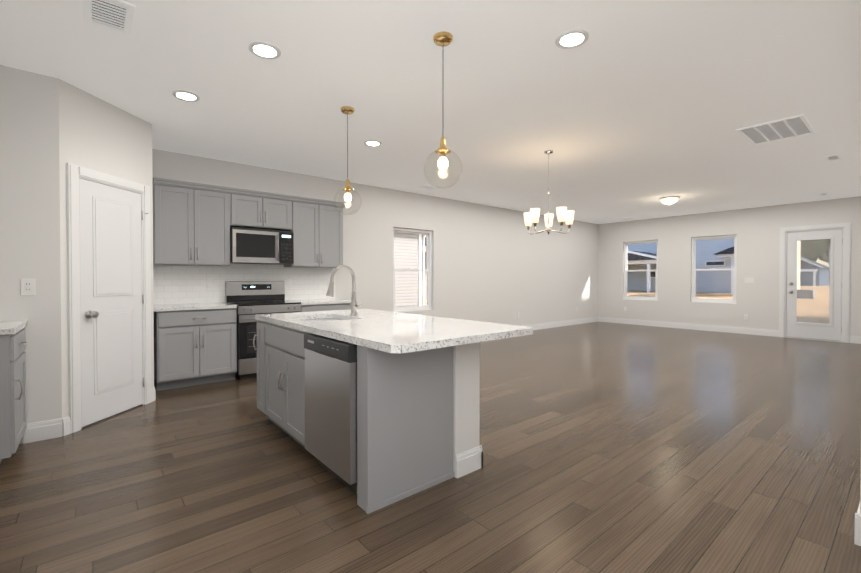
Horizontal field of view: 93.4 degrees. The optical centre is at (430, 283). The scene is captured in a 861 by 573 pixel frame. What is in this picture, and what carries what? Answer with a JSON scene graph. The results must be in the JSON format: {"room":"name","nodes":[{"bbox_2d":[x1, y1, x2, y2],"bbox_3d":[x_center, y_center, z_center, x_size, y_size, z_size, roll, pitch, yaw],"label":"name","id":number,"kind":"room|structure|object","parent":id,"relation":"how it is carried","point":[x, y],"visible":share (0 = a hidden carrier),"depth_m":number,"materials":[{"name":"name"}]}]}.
{"room":"kitchen","nodes":[
{"label":"kitchen","id":0,"kind":"room"},
{"bbox_2d":[0,65,61,443],"bbox_3d":[-3.236,-0.191,2.927,0.840,2.775,0.120,-1,1,-40],"label":"wall","id":1,"kind":"structure","parent":0,"point":[29,187],"depth_m":3.05,"materials":[{"name":"white paint"}]},
{"bbox_2d":[21,279,34,295],"bbox_3d":[-3.010,0.030,3.033,0.078,0.125,0.008,-1,1,-40],"label":"electrical outlet","id":2,"kind":"object","parent":1,"relation":"attached to","point":[27,286],"visible":1,"depth_m":3.03,"materials":[{"name":"white plastic"}]},
{"bbox_2d":[59,79,153,417],"bbox_3d":[-2.892,-0.199,3.619,0.120,2.775,0.933,0,1,5],"label":"wall","id":3,"kind":"structure","parent":0,"point":[98,134],"depth_m":3.44,"materials":[{"name":"white paint"}]},
{"bbox_2d":[62,163,155,435],"bbox_3d":[-2.820,0.118,3.616,0.024,2.142,0.933,0,1,5],"label":"door frame","id":4,"kind":"structure","parent":3,"relation":"attached to","point":[72,422],"depth_m":3.27,"materials":[{"name":"white wood"}]},
{"bbox_2d":[79,178,148,426],"bbox_3d":[-2.800,0.160,3.640,0.112,2.033,0.680,0,1,5],"label":"pantry door","id":5,"kind":"structure","parent":3,"relation":"in","point":[111,303],"depth_m":3.57,"materials":[{"name":"white wood"}]},
{"bbox_2d":[152,149,597,325],"bbox_3d":[0.086,-0.245,7.767,12.420,2.775,0.150,-1,1,-40],"label":"wall","id":6,"kind":"structure","parent":0,"point":[491,264],"depth_m":8.01,"materials":[{"name":"white paint"}]},
{"bbox_2d":[153,177,232,268],"bbox_3d":[-2.914,-0.689,4.942,0.800,0.945,0.340,-1,1,-40],"label":"upper cabinet","id":7,"kind":"object","parent":6,"relation":"attached to","point":[192,224],"depth_m":4.80,"materials":[{"name":"grey wood"}]},
{"bbox_2d":[153,263,334,304],"bbox_3d":[-2.429,-0.005,5.566,2.445,0.515,0.014,-1,1,-40],"label":"backsplash","id":8,"kind":"structure","parent":6,"relation":"attached to","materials":[{"name":"tile"}]},
{"bbox_2d":[233,189,292,230],"bbox_3d":[-2.307,-0.949,5.444,0.780,0.435,0.340,-1,1,-40],"label":"upper cabinet","id":9,"kind":"object","parent":6,"relation":"attached to","point":[268,211],"depth_m":5.32,"materials":[{"name":"grey wood"}]},
{"bbox_2d":[230,227,293,264],"bbox_3d":[-2.264,-0.480,5.398,0.768,0.438,0.452,-1,1,-40],"label":"microwave","id":10,"kind":"object","parent":9,"relation":"attached to","point":[254,246],"visible":1,"depth_m":5.24,"materials":[{"name":"silver metal"}]},
{"bbox_2d":[281,197,344,268],"bbox_3d":[-1.707,-0.700,5.946,0.780,0.945,0.340,-1,1,-40],"label":"upper cabinet","id":11,"kind":"object","parent":6,"relation":"attached to","point":[317,229],"depth_m":5.81,"materials":[{"name":"grey wood"}]},
{"bbox_2d":[393,227,431,311],"bbox_3d":[-0.358,-0.239,7.426,0.916,1.486,0.085,-1,1,-40],"label":"kitchen window","id":12,"kind":"structure","parent":6,"relation":"in","point":[428,269],"depth_m":7.53,"materials":[{"name":"white plastic"}]},
{"bbox_2d":[523,317,598,329],"bbox_3d":[1.648,1.059,8.973,8.195,0.140,0.016,-1,1,-40],"label":"baseboard","id":13,"kind":"structure","parent":6,"relation":"attached to","point":[592,319],"depth_m":10.41,"materials":[{"name":"white"}]},
{"bbox_2d":[0,322,860,572],"bbox_3d":[2.373,1.203,5.035,12.420,0.060,7.300,-1,1,-40],"label":"floor","id":14,"kind":"structure","parent":0,"point":[607,447],"depth_m":2.47,"materials":[{"name":"brown wood"}]},
{"bbox_2d":[0,320,27,462],"bbox_3d":[-3.058,0.742,2.602,0.679,0.917,0.617,-1,1,-40],"label":"base cabinet","id":15,"kind":"object","parent":14,"relation":"on","point":[13,419],"visible":1,"depth_m":2.57,"materials":[{"name":"grey wood"}]},
{"bbox_2d":[0,320,27,334],"bbox_3d":[-3.068,0.303,2.588,0.652,0.040,0.617,-1,1,-40],"label":"countertop","id":16,"kind":"structure","parent":15,"relation":"on","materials":[{"name":"white stone"}]},
{"bbox_2d":[154,309,236,390],"bbox_3d":[-2.824,0.738,4.850,0.800,0.875,0.620,-1,1,-40],"label":"base cabinet","id":17,"kind":"object","parent":14,"relation":"on","point":[195,322],"depth_m":4.59,"materials":[{"name":"grey wood"}]},
{"bbox_2d":[153,301,236,312],"bbox_3d":[-2.842,0.280,4.820,0.851,0.040,0.638,-1,1,-40],"label":"countertop","id":18,"kind":"structure","parent":17,"relation":"on","point":[204,304],"depth_m":4.67,"materials":[{"name":"white stone"}]},
{"bbox_2d":[225,281,300,379],"bbox_3d":[-2.180,0.572,5.309,0.772,1.195,0.714,-1,1,-40],"label":"range","id":19,"kind":"object","parent":14,"relation":"on","point":[250,299],"visible":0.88,"depth_m":5.08,"materials":[{"name":"silver metal"}]},
{"bbox_2d":[300,305,350,311],"bbox_3d":[-1.617,0.726,5.855,0.780,0.875,0.620,-1,1,-40],"label":"base cabinet","id":20,"kind":"object","parent":14,"relation":"on","point":[304,308],"depth_m":5.57,"materials":[{"name":"grey"}]},
{"bbox_2d":[294,297,350,304],"bbox_3d":[-1.599,0.269,5.854,0.806,0.040,0.638,-1,1,-40],"label":"countertop","id":21,"kind":"structure","parent":20,"relation":"on","point":[320,300],"depth_m":5.69,"materials":[{"name":"white stone"}]},
{"bbox_2d":[304,333,356,493],"bbox_3d":[-0.394,0.766,2.609,0.622,0.868,0.608,-1,1,-40],"label":"dishwasher","id":22,"kind":"object","parent":14,"relation":"on","point":[331,405],"visible":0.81,"depth_m":2.34,"materials":[{"name":"silver metal"}]},
{"bbox_2d":[253,317,455,513],"bbox_3d":[-0.691,0.758,2.990,0.672,0.875,1.815,-1,1,-40],"label":"kitchen island","id":23,"kind":"object","parent":14,"relation":"on","point":[404,405],"depth_m":2.34,"materials":[{"name":"grey wood"}]},
{"bbox_2d":[255,309,532,356],"bbox_3d":[-0.424,0.299,3.048,1.089,0.040,2.120,-1,1,-40],"label":"island countertop","id":24,"kind":"structure","parent":23,"relation":"on","point":[383,331],"depth_m":2.53,"materials":[{"name":"white stone"}]},
{"bbox_2d":[305,317,348,320],"bbox_3d":[-0.855,0.420,3.263,0.433,0.232,0.612,-1,1,-40],"label":"sink","id":25,"kind":"object","parent":24,"relation":"in","point":[306,318],"depth_m":3.49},
{"bbox_2d":[326,265,362,314],"bbox_3d":[-0.716,0.061,3.368,0.288,0.424,0.137,-1,1,-40],"label":"faucet","id":26,"kind":"object","parent":24,"relation":"on","point":[354,305],"visible":1,"depth_m":3.43,"materials":[{"name":"silver metal"}]},
{"bbox_2d":[0,0,860,223],"bbox_3d":[2.373,-1.652,5.003,12.420,0.100,7.300,-1,1,-40],"label":"ceiling","id":27,"kind":"structure","parent":0,"point":[635,109],"depth_m":3.32,"materials":[{"name":"white paint"}]},
{"bbox_2d":[83,0,135,35],"bbox_3d":[-1.870,-1.566,2.357,0.230,0.011,0.360,-1,1,-40],"label":"ceiling vent","id":28,"kind":"object","parent":27,"relation":"in","point":[116,15],"visible":0.98,"depth_m":2.36,"materials":[{"name":"white metal"}]},
{"bbox_2d":[172,90,199,101],"bbox_3d":[-2.066,-1.579,3.429,0.204,0.010,0.204,-1,1,-40],"label":"recessed light","id":29,"kind":"object","parent":27,"relation":"in","point":[183,95],"visible":0.98,"depth_m":3.42,"materials":[{"name":"white plastic"}]},
{"bbox_2d":[249,41,280,59],"bbox_3d":[-1.121,-1.571,2.746,0.204,0.010,0.204,-1,1,-40],"label":"recessed light","id":30,"kind":"object","parent":27,"relation":"in","point":[265,50],"visible":1,"depth_m":2.74,"materials":[{"name":"white plastic"}]},
{"bbox_2d":[334,106,361,214],"bbox_3d":[-0.756,-1.105,3.705,0.250,0.965,0.250,-1,1,-40],"label":"pendant light","id":31,"kind":"object","parent":27,"relation":"hanging from","point":[348,110],"visible":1,"depth_m":3.70,"materials":[{"name":"clear glass"}]},
{"bbox_2d":[364,140,381,146],"bbox_3d":[-0.657,-1.593,4.628,0.204,0.010,0.204,-1,1,-40],"label":"recessed light","id":32,"kind":"object","parent":27,"relation":"in","point":[373,143],"visible":0.98,"depth_m":4.62,"materials":[{"name":"white plastic"}]},
{"bbox_2d":[424,31,461,188],"bbox_3d":[0.080,-1.092,2.606,0.250,0.965,0.250,-1,1,-40],"label":"pendant light","id":33,"kind":"object","parent":27,"relation":"hanging from","point":[443,39],"visible":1,"depth_m":2.59,"materials":[{"name":"clear glass"}]},
{"bbox_2d":[524,150,574,234],"bbox_3d":[1.418,-1.098,4.922,0.589,1.005,0.604,-1,1,-40],"label":"chandelier","id":34,"kind":"object","parent":27,"relation":"hanging from","point":[564,214],"visible":1,"depth_m":4.90,"materials":[{"name":"white glass"}]},
{"bbox_2d":[555,29,588,48],"bbox_3d":[0.913,-1.570,2.617,0.204,0.010,0.204,-1,1,-40],"label":"recessed light","id":35,"kind":"object","parent":27,"relation":"in","point":[572,39],"visible":0.96,"depth_m":2.61,"materials":[{"name":"white plastic"}]},
{"bbox_2d":[659,196,679,204],"bbox_3d":[4.563,-1.558,7.751,0.356,0.150,0.356,-1,1,-40],"label":"flush-mount light","id":36,"kind":"object","parent":27,"relation":"attached to","point":[669,200],"visible":1,"depth_m":7.65,"materials":[{"name":"white glass"}]},
{"bbox_2d":[736,114,815,144],"bbox_3d":[3.606,-1.585,4.234,0.730,0.015,0.520,-1,1,-40],"label":"ceiling vent","id":37,"kind":"object","parent":27,"relation":"in","point":[783,129],"visible":1,"depth_m":4.21,"materials":[{"name":"white metal"}]},
{"bbox_2d":[824,154,840,160],"bbox_3d":[5.133,-1.597,5.174,0.280,0.011,0.130,-1,1,-40],"label":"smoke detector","id":38,"kind":"object","parent":27,"relation":"in","point":[833,157],"visible":1,"depth_m":5.16,"materials":[{"name":"white plastic"}]},
{"bbox_2d":[453,342,479,476],"bbox_3d":[-0.347,0.756,3.270,0.215,0.874,1.825,-1,1,-40],"label":"wall","id":39,"kind":"structure","parent":0,"point":[466,397],"depth_m":2.56,"materials":[{"name":"white paint"}]},
{"bbox_2d":[455,445,482,477],"bbox_3d":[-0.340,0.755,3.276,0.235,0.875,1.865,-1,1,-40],"label":"baseboard","id":40,"kind":"structure","parent":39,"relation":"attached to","point":[468,461],"depth_m":2.56,"materials":[{"name":"white wood"}]},
{"bbox_2d":[598,196,860,336],"bbox_3d":[6.705,-0.264,9.405,0.150,2.775,5.800,-1,1,-40],"label":"wall","id":41,"kind":"structure","parent":0,"point":[756,230],"depth_m":9.28,"materials":[{"name":"white paint"}]},
{"bbox_2d":[624,240,657,300],"bbox_3d":[5.599,-0.332,10.768,0.085,1.556,0.886,-1,1,-40],"label":"window","id":42,"kind":"structure","parent":41,"relation":"in","point":[626,245],"depth_m":10.81,"materials":[{"name":"white plastic"}]},
{"bbox_2d":[599,317,778,336],"bbox_3d":[6.072,1.047,10.051,0.016,0.140,3.940,-1,1,-40],"label":"baseboard","id":43,"kind":"structure","parent":41,"relation":"attached to","point":[740,330],"depth_m":9.71,"materials":[{"name":"white"}]},
{"bbox_2d":[691,235,736,303],"bbox_3d":[6.649,-0.317,9.507,0.085,1.556,0.906,-1,1,-40],"label":"window","id":44,"kind":"structure","parent":41,"relation":"in","point":[694,298],"depth_m":9.51,"materials":[{"name":"white plastic"}]},
{"bbox_2d":[745,278,753,282],"bbox_3d":[7.007,-0.061,8.917,0.012,0.115,0.165,-1,1,-40],"label":"light switch","id":45,"kind":"object","parent":41,"relation":"attached to","point":[749,280],"visible":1,"depth_m":8.91,"materials":[{"name":"white plastic"}]},
{"bbox_2d":[786,229,842,340],"bbox_3d":[7.672,0.039,8.124,0.119,2.170,0.819,-1,1,-40],"label":"exterior door","id":46,"kind":"structure","parent":41,"relation":"in","point":[831,329],"depth_m":8.12,"materials":[{"name":"white"}]},
{"bbox_2d":[779,222,850,342],"bbox_3d":[7.719,-0.011,8.171,0.174,2.298,1.036,-1,1,-40],"label":"door frame","id":47,"kind":"structure","parent":41,"relation":"attached to","point":[846,256],"depth_m":7.94,"materials":[{"name":"white wood"}]},
{"bbox_2d":[850,336,860,343],"bbox_3d":[8.199,1.075,7.496,0.016,0.140,0.630,-1,1,-40],"label":"baseboard","id":48,"kind":"structure","parent":41,"relation":"attached to","point":[853,339],"depth_m":7.67,"materials":[{"name":"white"}]},
{"bbox_2d":[860,481,860,513],"bbox_3d":[5.301,-0.209,4.542,8.530,2.775,0.120,-1,1,-40],"label":"wall","id":49,"kind":"structure","parent":0,"point":[860,497],"depth_m":1.87,"materials":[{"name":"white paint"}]},
{"bbox_2d":[854,503,860,545],"bbox_3d":[5.195,1.108,4.557,8.396,0.140,0.016,-1,1,-40],"label":"baseboard","id":50,"kind":"structure","parent":49,"relation":"attached to","point":[857,538],"depth_m":1.87,"materials":[{"name":"white"}]},
{"label":"outside","id":51,"kind":"structure","parent":0,"visible":0},
{"bbox_2d":[425,284,829,323],"bbox_3d":[66.590,0.625,76.052,320.000,0.700,260.000,-1,1,-40],"label":"ground","id":52,"kind":"structure","parent":51,"point":[704,295],"depth_m":24.92,"materials":[{"name":"brown soil"}]},
{"bbox_2d":[394,232,425,305],"bbox_3d":[-12.120,-1.870,13.332,23.400,6.500,10.850,-1,1,-40],"label":"house","id":53,"kind":"structure","parent":52,"relation":"on","point":[417,261],"depth_m":16.39,"materials":[{"name":"grey"}]},
{"bbox_2d":[422,234,426,300],"bbox_3d":[-0.111,-1.657,29.935,14.100,5.700,7.300,-1,1,-40],"label":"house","id":54,"kind":"structure","parent":52,"relation":"on","point":[425,272],"depth_m":27.49,"materials":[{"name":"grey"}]},
{"bbox_2d":[627,238,733,293],"bbox_3d":[22.028,-3.459,37.707,14.500,9.130,16.650,-1,1,-40],"label":"house","id":55,"kind":"structure","parent":52,"relation":"on","point":[704,260],"depth_m":32.87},
{"bbox_2d":[797,241,800,285],"bbox_3d":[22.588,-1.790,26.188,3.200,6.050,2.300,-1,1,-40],"label":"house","id":56,"kind":"structure","parent":52,"relation":"on","point":[799,266],"depth_m":25.97,"materials":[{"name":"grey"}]},
{"bbox_2d":[797,290,815,298],"bbox_3d":[21.511,0.830,23.369,0.900,0.875,0.900,-1,1,-40],"label":"air conditioning unit","id":57,"kind":"object","parent":52,"relation":"on","point":[810,293],"depth_m":22.82,"materials":[{"name":"grey metal"}]},
{"bbox_2d":[800,256,828,285],"bbox_3d":[59.082,-2.137,66.908,11.200,5.830,9.200,-1,1,-40],"label":"house","id":58,"kind":"structure","parent":52,"relation":"on","point":[818,272],"depth_m":61.96,"materials":[{"name":"grey"}]},
{"bbox_2d":[801,239,829,283],"bbox_3d":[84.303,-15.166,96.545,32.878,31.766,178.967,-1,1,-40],"label":"tree","id":59,"kind":"object","parent":52,"relation":"on","point":[817,244],"depth_m":83.33,"materials":[{"name":"green plant"}]}
]}

